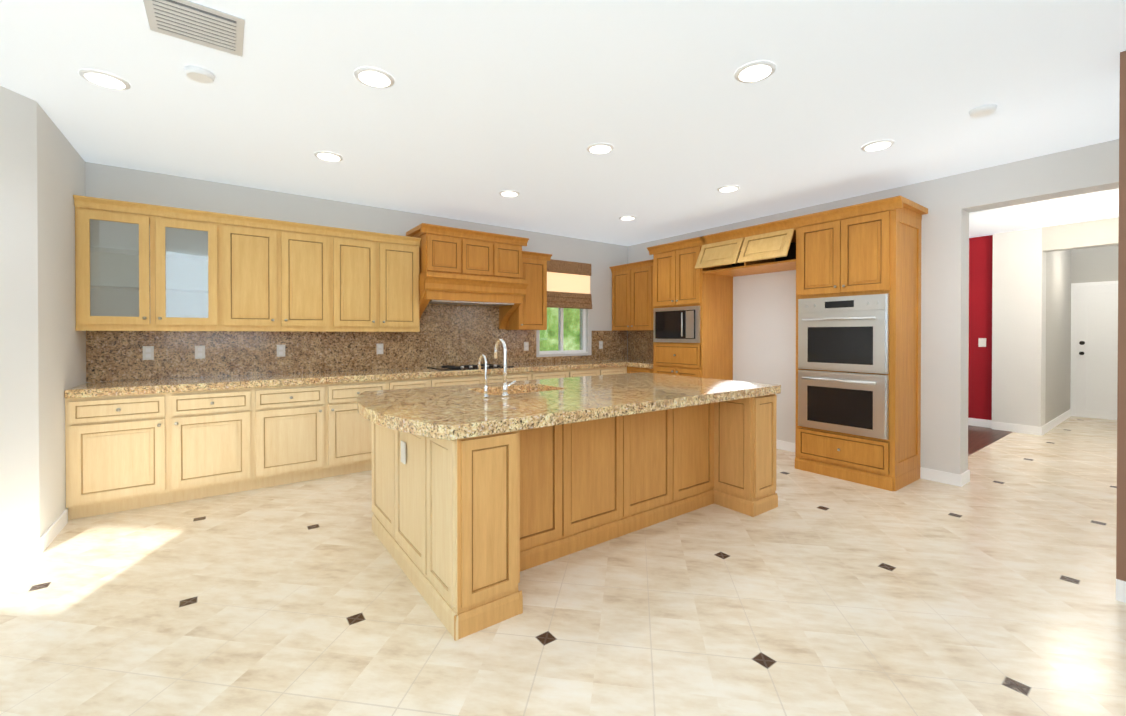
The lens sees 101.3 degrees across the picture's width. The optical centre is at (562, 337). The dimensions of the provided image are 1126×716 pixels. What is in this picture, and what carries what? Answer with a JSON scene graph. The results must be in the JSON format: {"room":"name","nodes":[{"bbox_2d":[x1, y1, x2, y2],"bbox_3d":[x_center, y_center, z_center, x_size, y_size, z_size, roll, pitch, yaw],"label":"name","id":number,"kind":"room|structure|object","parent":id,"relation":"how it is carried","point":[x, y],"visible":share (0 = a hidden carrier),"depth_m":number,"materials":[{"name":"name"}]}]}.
{"room":"kitchen","nodes":[
{"label":"kitchen","id":0,"kind":"room"},
{"bbox_2d":[0,85,39,552],"bbox_3d":[-3.210,-0.041,0.613,0.200,2.660,4.210,0,0,1],"label":"wall","id":1,"kind":"structure","parent":0,"point":[19,454],"depth_m":2.62,"materials":[{"name":"white paint"}]},
{"bbox_2d":[0,538,41,570],"bbox_3d":[-3.104,1.244,0.624,0.012,0.090,4.200,0,0,1],"label":"baseboard","id":2,"kind":"structure","parent":1,"relation":"attached to","point":[18,554],"depth_m":2.62,"materials":[{"name":"white wood"}]},
{"bbox_2d":[37,102,85,536],"bbox_3d":[-3.514,-0.055,3.129,0.200,2.660,1.170,0,0,-36],"label":"wall","id":3,"kind":"structure","parent":0,"point":[61,339],"depth_m":2.99,"materials":[{"name":"white paint"}]},
{"bbox_2d":[40,510,67,552],"bbox_3d":[-3.242,1.231,2.945,0.012,0.090,0.540,0,0,-36],"label":"baseboard","id":4,"kind":"structure","parent":3,"relation":"attached to","point":[53,531],"depth_m":2.92,"materials":[{"name":"white wood"}]},
{"bbox_2d":[85,162,627,382],"bbox_3d":[-1.435,-0.069,5.503,6.360,2.660,0.200,0,0,-36],"label":"wall","id":5,"kind":"structure","parent":0,"point":[130,185],"depth_m":4.66,"materials":[{"name":"white paint"}]},
{"bbox_2d":[73,195,223,330],"bbox_3d":[-3.319,-0.556,3.755,0.853,0.955,0.383,0,0,-36],"label":"upper cabinet","id":6,"kind":"object","parent":5,"relation":"attached to","point":[182,298],"depth_m":3.70,"materials":[{"name":"brown wood"}]},
{"bbox_2d":[220,213,335,330],"bbox_3d":[-2.632,-0.559,4.258,0.850,0.955,0.383,0,0,-36],"label":"upper cabinet","id":7,"kind":"object","parent":5,"relation":"attached to","point":[279,275],"depth_m":4.14,"materials":[{"name":"brown wood"}]},
{"bbox_2d":[86,303,626,381],"bbox_3d":[-1.390,-0.026,5.397,5.902,0.744,0.020,0,0,-36],"label":"backsplash","id":8,"kind":"structure","parent":5,"relation":"attached to","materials":[{"name":"stone"}]},
{"bbox_2d":[336,228,423,330],"bbox_3d":[-1.946,-0.562,4.761,0.850,0.955,0.383,0,0,-36],"label":"upper cabinet","id":9,"kind":"object","parent":5,"relation":"attached to","point":[376,272],"depth_m":4.64,"materials":[{"name":"brown wood"}]},
{"bbox_2d":[406,223,531,298],"bbox_3d":[-1.063,-0.830,5.292,1.279,0.675,0.568,0,0,-36],"label":"upper cabinet","id":10,"kind":"object","parent":5,"relation":"attached to","point":[462,263],"depth_m":5.07,"materials":[{"name":"brown wood"}]},
{"bbox_2d":[406,223,528,328],"bbox_3d":[-1.063,-0.632,5.293,1.279,1.070,0.568,0,0,-36],"label":"range hood","id":11,"kind":"object","parent":10,"relation":"attached to","point":[464,278],"depth_m":5.15,"materials":[{"name":"brown wood"}]},
{"bbox_2d":[504,252,551,330],"bbox_3d":[-0.439,-0.568,5.866,0.471,0.955,0.383,0,0,-36],"label":"upper cabinet","id":12,"kind":"object","parent":5,"relation":"attached to","point":[530,314],"depth_m":5.74,"materials":[{"name":"brown wood"}]},
{"bbox_2d":[539,307,587,354],"bbox_3d":[-0.012,-0.394,6.495,0.848,1.258,0.119,0,0,-36],"label":"kitchen window","id":13,"kind":"structure","parent":5,"relation":"in","point":[560,338],"depth_m":6.53,"materials":[{"name":"white"}]},
{"bbox_2d":[547,259,591,308],"bbox_3d":[0.044,-0.729,6.416,0.890,0.650,0.066,0,0,-36],"label":"window shade","id":14,"kind":"object","parent":5,"relation":"attached to","point":[568,284],"visible":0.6,"depth_m":6.43,"materials":[{"name":"brown"}]},
{"bbox_2d":[0,416,1125,715],"bbox_3d":[1.900,1.301,3.888,14.800,0.060,7.020,0,0,-36],"label":"floor","id":15,"kind":"structure","parent":0,"point":[988,588],"depth_m":2.15,"materials":[{"name":"tile"}]},
{"bbox_2d":[64,387,255,519],"bbox_3d":[-3.157,0.845,3.723,1.068,0.854,0.638,0,0,-36],"label":"base cabinet","id":16,"kind":"object","parent":15,"relation":"on","point":[141,449],"depth_m":3.44,"materials":[{"name":"brown wood"}]},
{"bbox_2d":[64,359,652,394],"bbox_3d":[-1.195,0.378,5.153,5.926,0.060,0.648,0,0,-36],"label":"countertop","id":17,"kind":"structure","parent":16,"relation":"on","point":[110,386],"depth_m":4.11,"materials":[{"name":"beige stone"}]},
{"bbox_2d":[428,363,515,370],"bbox_3d":[-1.053,0.330,5.289,0.860,0.034,0.460,0,0,-36],"label":"cooktop","id":18,"kind":"object","parent":17,"relation":"in","point":[439,366],"depth_m":5.29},
{"bbox_2d":[256,379,387,488],"bbox_3d":[-2.294,0.841,4.355,1.070,0.854,0.638,0,0,-36],"label":"base cabinet","id":19,"kind":"object","parent":15,"relation":"on","point":[305,431],"depth_m":4.04,"materials":[{"name":"brown wood"}]},
{"bbox_2d":[388,375,431,389],"bbox_3d":[-1.696,0.839,4.794,0.415,0.854,0.638,0,0,-36],"label":"base cabinet","id":20,"kind":"object","parent":15,"relation":"on","point":[427,381],"depth_m":4.54,"materials":[{"name":"brown wood"}]},
{"bbox_2d":[432,371,531,386],"bbox_3d":[-1.042,0.836,5.273,1.205,0.854,0.638,0,0,-36],"label":"base cabinet","id":21,"kind":"object","parent":15,"relation":"on","point":[437,380],"depth_m":4.97,"materials":[{"name":"brown wood"}]},
{"bbox_2d":[532,367,599,379],"bbox_3d":[-0.133,0.832,5.940,1.050,0.854,0.638,0,0,-36],"label":"base cabinet","id":22,"kind":"object","parent":15,"relation":"on","point":[572,371],"depth_m":5.70,"materials":[{"name":"brown wood"}]},
{"bbox_2d":[367,395,777,640],"bbox_3d":[0.156,0.847,3.273,2.570,0.855,1.427,0,0,-36],"label":"kitchen island","id":23,"kind":"object","parent":15,"relation":"on","point":[485,494],"depth_m":2.66,"materials":[{"name":"brown wood"}]},
{"bbox_2d":[357,372,780,446],"bbox_3d":[0.103,0.389,3.213,2.790,0.060,1.435,0,0,-36],"label":"island countertop","id":24,"kind":"structure","parent":23,"relation":"on","point":[417,417],"depth_m":2.64,"materials":[{"name":"beige stone"}]},
{"bbox_2d":[477,339,516,398],"bbox_3d":[-0.412,0.184,2.854,0.220,0.351,0.156,0,0,-36],"label":"faucet","id":25,"kind":"object","parent":24,"relation":"on","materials":[{"name":"silver metal"}]},
{"bbox_2d":[493,391,512,394],"bbox_3d":[-0.316,0.514,3.202,0.604,0.214,0.444,0,0,-36],"label":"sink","id":26,"kind":"object","parent":24,"relation":"in","point":[494,392],"depth_m":3.35,"materials":[{"name":"brown stone"}]},
{"bbox_2d":[600,367,626,374],"bbox_3d":[0.472,0.829,6.384,0.451,0.854,0.638,0,0,-36],"label":"base cabinet","id":27,"kind":"object","parent":15,"relation":"on","point":[603,370],"depth_m":6.13,"materials":[{"name":"brown wood"}]},
{"bbox_2d":[627,364,644,372],"bbox_3d":[1.249,0.830,6.294,0.638,0.854,0.460,0,0,-36],"label":"base cabinet","id":28,"kind":"object","parent":15,"relation":"on","point":[629,370],"depth_m":6.16,"materials":[{"name":"brown wood"}]},
{"bbox_2d":[629,362,644,367],"bbox_3d":[1.253,0.372,6.277,0.648,0.060,0.431,0,0,-36],"label":"countertop","id":29,"kind":"structure","parent":28,"relation":"on","point":[631,364],"depth_m":6.14,"materials":[{"name":"beige stone"}]},
{"bbox_2d":[645,237,735,379],"bbox_3d":[1.601,0.055,5.792,0.658,2.410,0.875,0,0,-36],"label":"tall cabinet","id":30,"kind":"object","parent":15,"relation":"on","point":[689,312],"depth_m":5.57,"materials":[{"name":"brown wood"}]},
{"bbox_2d":[789,196,927,490],"bbox_3d":[2.720,0.063,4.265,0.658,2.410,0.871,0,0,-36],"label":"tall cabinet","id":31,"kind":"object","parent":15,"relation":"on","point":[857,267],"depth_m":4.03,"materials":[{"name":"brown wood"}]},
{"bbox_2d":[968,425,1011,455],"bbox_3d":[3.617,1.252,6.746,3.250,0.004,3.780,0,0,-36],"label":"wood floor","id":32,"kind":"structure","parent":15,"relation":"on","point":[979,438],"depth_m":5.83,"materials":[{"name":"brown wood"}]},
{"bbox_2d":[0,0,1125,245],"bbox_3d":[1.900,-1.419,3.873,14.800,0.060,7.020,0,0,-36],"label":"ceiling","id":33,"kind":"structure","parent":0,"point":[474,110],"depth_m":2.69,"materials":[{"name":"paint"}]},
{"bbox_2d":[79,69,130,89],"bbox_3d":[-2.453,-1.376,2.477,0.198,0.009,0.198,0,0,9],"label":"recessed light","id":34,"kind":"object","parent":33,"relation":"in","point":[101,78],"depth_m":2.46,"materials":[{"name":"white"}]},
{"bbox_2d":[143,0,244,56],"bbox_3d":[-1.613,-1.372,2.035,0.340,0.011,0.330,0,0,-36],"label":"ceiling vent","id":35,"kind":"object","parent":33,"relation":"in","point":[195,23],"visible":1,"depth_m":2.02,"materials":[{"name":"white metal"}]},
{"bbox_2d":[184,65,214,83],"bbox_3d":[-1.894,-1.365,2.411,0.128,0.029,0.130,0,0,-36],"label":"smoke detector","id":36,"kind":"object","parent":33,"relation":"attached to","point":[200,74],"depth_m":2.39,"materials":[{"name":"white plastic"}]},
{"bbox_2d":[314,151,342,160],"bbox_3d":[-1.796,-1.382,3.541,0.198,0.009,0.198,0,0,45],"label":"recessed light","id":37,"kind":"object","parent":33,"relation":"in","point":[324,155],"depth_m":3.52,"materials":[{"name":"white"}]},
{"bbox_2d":[354,67,394,87],"bbox_3d":[-1.002,-1.376,2.459,0.198,0.009,0.198,0,0,45],"label":"recessed light","id":38,"kind":"object","parent":33,"relation":"in","point":[369,76],"depth_m":2.44,"materials":[{"name":"white"}]},
{"bbox_2d":[499,190,519,196],"bbox_3d":[-0.520,-1.387,4.477,0.198,0.009,0.198,0,0,9],"label":"recessed light","id":39,"kind":"object","parent":33,"relation":"in","point":[508,193],"depth_m":4.45,"materials":[{"name":"white"}]},
{"bbox_2d":[587,143,613,153],"bbox_3d":[0.274,-1.381,3.394,0.198,0.009,0.198,0,0,45],"label":"recessed light","id":40,"kind":"object","parent":33,"relation":"in","point":[597,148],"depth_m":3.37,"materials":[{"name":"white"}]},
{"bbox_2d":[619,216,635,219],"bbox_3d":[0.756,-1.393,5.412,0.198,0.009,0.198,0,0,9],"label":"recessed light","id":41,"kind":"object","parent":33,"relation":"in","point":[622,217],"depth_m":5.38,"materials":[{"name":"white"}]},
{"bbox_2d":[717,185,739,191],"bbox_3d":[1.549,-1.386,4.330,0.198,0.009,0.198,0,0,27],"label":"recessed light","id":42,"kind":"object","parent":33,"relation":"in","point":[729,188],"depth_m":4.30,"materials":[{"name":"white"}]},
{"bbox_2d":[734,61,775,82],"bbox_3d":[1.000,-1.375,2.404,0.198,0.009,0.198,0,0,9],"label":"recessed light","id":43,"kind":"object","parent":33,"relation":"in","point":[755,71],"depth_m":2.39,"materials":[{"name":"white"}]},
{"bbox_2d":[861,140,894,150],"bbox_3d":[2.275,-1.381,3.339,0.198,0.009,0.198,0,0,9],"label":"recessed light","id":44,"kind":"object","parent":33,"relation":"in","point":[881,144],"depth_m":3.32,"materials":[{"name":"white"}]},
{"bbox_2d":[969,104,996,117],"bbox_3d":[2.549,-1.368,2.804,0.128,0.029,0.130,0,0,-36],"label":"smoke detector","id":45,"kind":"object","parent":33,"relation":"attached to","point":[985,110],"depth_m":2.78,"materials":[{"name":"white plastic"}]},
{"bbox_2d":[628,173,968,473],"bbox_3d":[2.285,-0.069,5.613,0.230,2.660,4.020,0,0,-36],"label":"wall","id":46,"kind":"structure","parent":0,"point":[764,327],"depth_m":4.12,"materials":[{"name":"white paint"}]},
{"bbox_2d":[609,261,644,331],"bbox_3d":[1.093,-0.573,6.714,0.383,0.955,0.825,0,0,-36],"label":"upper cabinet","id":47,"kind":"object","parent":46,"relation":"attached to","point":[628,280],"depth_m":6.65,"materials":[{"name":"brown wood"}]},
{"bbox_2d":[628,330,652,359],"bbox_3d":[1.321,0.121,6.714,0.020,0.434,1.059,0,0,-36],"label":"backsplash","id":48,"kind":"structure","parent":46,"relation":"attached to","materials":[{"name":"stone"}]},
{"bbox_2d":[697,218,792,275],"bbox_3d":[2.144,-0.941,5.046,0.658,0.410,1.076,0,0,-36],"label":"upper cabinet","id":49,"kind":"object","parent":46,"relation":"attached to","point":[766,247],"depth_m":4.89,"materials":[{"name":"brown wood"}]},
{"bbox_2d":[776,440,969,486],"bbox_3d":[2.835,1.215,4.870,0.254,0.100,2.182,0,0,-36],"label":"baseboard","id":50,"kind":"structure","parent":46,"relation":"attached to","point":[961,480],"depth_m":4.05,"materials":[{"name":"white wood"}]},
{"bbox_2d":[968,235,992,419],"bbox_3d":[4.946,-0.082,7.843,0.200,2.660,3.570,0,0,-36],"label":"wall","id":51,"kind":"structure","parent":0,"point":[980,326],"depth_m":6.46,"materials":[{"name":"paint"}]},
{"bbox_2d":[968,418,991,427],"bbox_3d":[4.861,1.193,7.788,0.012,0.110,3.570,0,0,-36],"label":"baseboard","id":52,"kind":"structure","parent":51,"relation":"attached to","point":[979,422],"depth_m":6.46,"materials":[{"name":"white wood"}]},
{"bbox_2d":[978,338,985,346],"bbox_3d":[5.846,0.076,6.440,0.007,0.120,0.080,0,0,-36],"label":"light switch","id":53,"kind":"object","parent":51,"relation":"attached to","point":[981,342],"visible":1,"depth_m":6.44,"materials":[{"name":"white plastic"}]},
{"bbox_2d":[961,139,1118,212],"bbox_3d":[3.754,-1.238,3.602,0.230,0.300,0.950,0,0,-36],"label":"header beam","id":54,"kind":"structure","parent":0,"point":[1093,168],"depth_m":3.53,"materials":[{"name":"white paint"}]},
{"bbox_2d":[992,217,1118,426],"bbox_3d":[6.375,-0.070,5.810,0.300,2.660,1.400,0,0,-36],"label":"wall","id":55,"kind":"structure","parent":0,"point":[1019,328],"depth_m":6.04,"materials":[{"name":"white paint"}]},
{"bbox_2d":[1045,250,1070,423],"bbox_3d":[7.148,-0.076,6.785,2.100,2.660,0.200,0,0,-36],"label":"wall","id":56,"kind":"structure","parent":0,"point":[1058,327],"depth_m":6.63,"materials":[{"name":"white paint"}]},
{"bbox_2d":[991,409,1070,435],"bbox_3d":[6.946,1.199,6.804,2.412,0.110,0.482,0,0,-36],"label":"baseboard","id":57,"kind":"structure","parent":56,"relation":"attached to","point":[1041,430],"depth_m":6.15,"materials":[{"name":"white wood"}]},
{"bbox_2d":[1071,245,1117,286],"bbox_3d":[8.409,-0.077,7.010,0.200,2.660,1.330,0,0,-36],"label":"wall","id":58,"kind":"structure","parent":0,"point":[1097,264],"depth_m":7.12,"materials":[{"name":"white paint"}]},
{"bbox_2d":[1070,281,1117,419],"bbox_3d":[8.279,0.203,6.915,0.120,2.100,0.926,0,0,-36],"label":"front door","id":59,"kind":"structure","parent":58,"relation":"in","point":[1094,351],"depth_m":7.11,"materials":[{"name":"white wood"}]},
{"bbox_2d":[1116,51,1125,580],"bbox_3d":[3.289,-0.046,1.614,0.200,2.660,1.718,0,0,-36],"label":"wall","id":60,"kind":"structure","parent":0,"point":[1121,493],"depth_m":2.24,"materials":[{"name":"paint"}]},
{"bbox_2d":[1116,579,1125,602],"bbox_3d":[3.144,1.234,1.639,0.012,0.100,1.518,0,0,-36],"label":"baseboard","id":61,"kind":"structure","parent":60,"relation":"attached to","point":[1121,590],"depth_m":2.24,"materials":[{"name":"white wood"}]},
{"label":"outside","id":62,"kind":"structure","parent":0,"visible":0},
{"bbox_2d":[540,307,579,350],"bbox_3d":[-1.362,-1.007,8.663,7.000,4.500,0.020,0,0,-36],"label":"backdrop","id":63,"kind":"structure","parent":62,"point":[570,316],"depth_m":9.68,"materials":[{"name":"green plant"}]}
]}

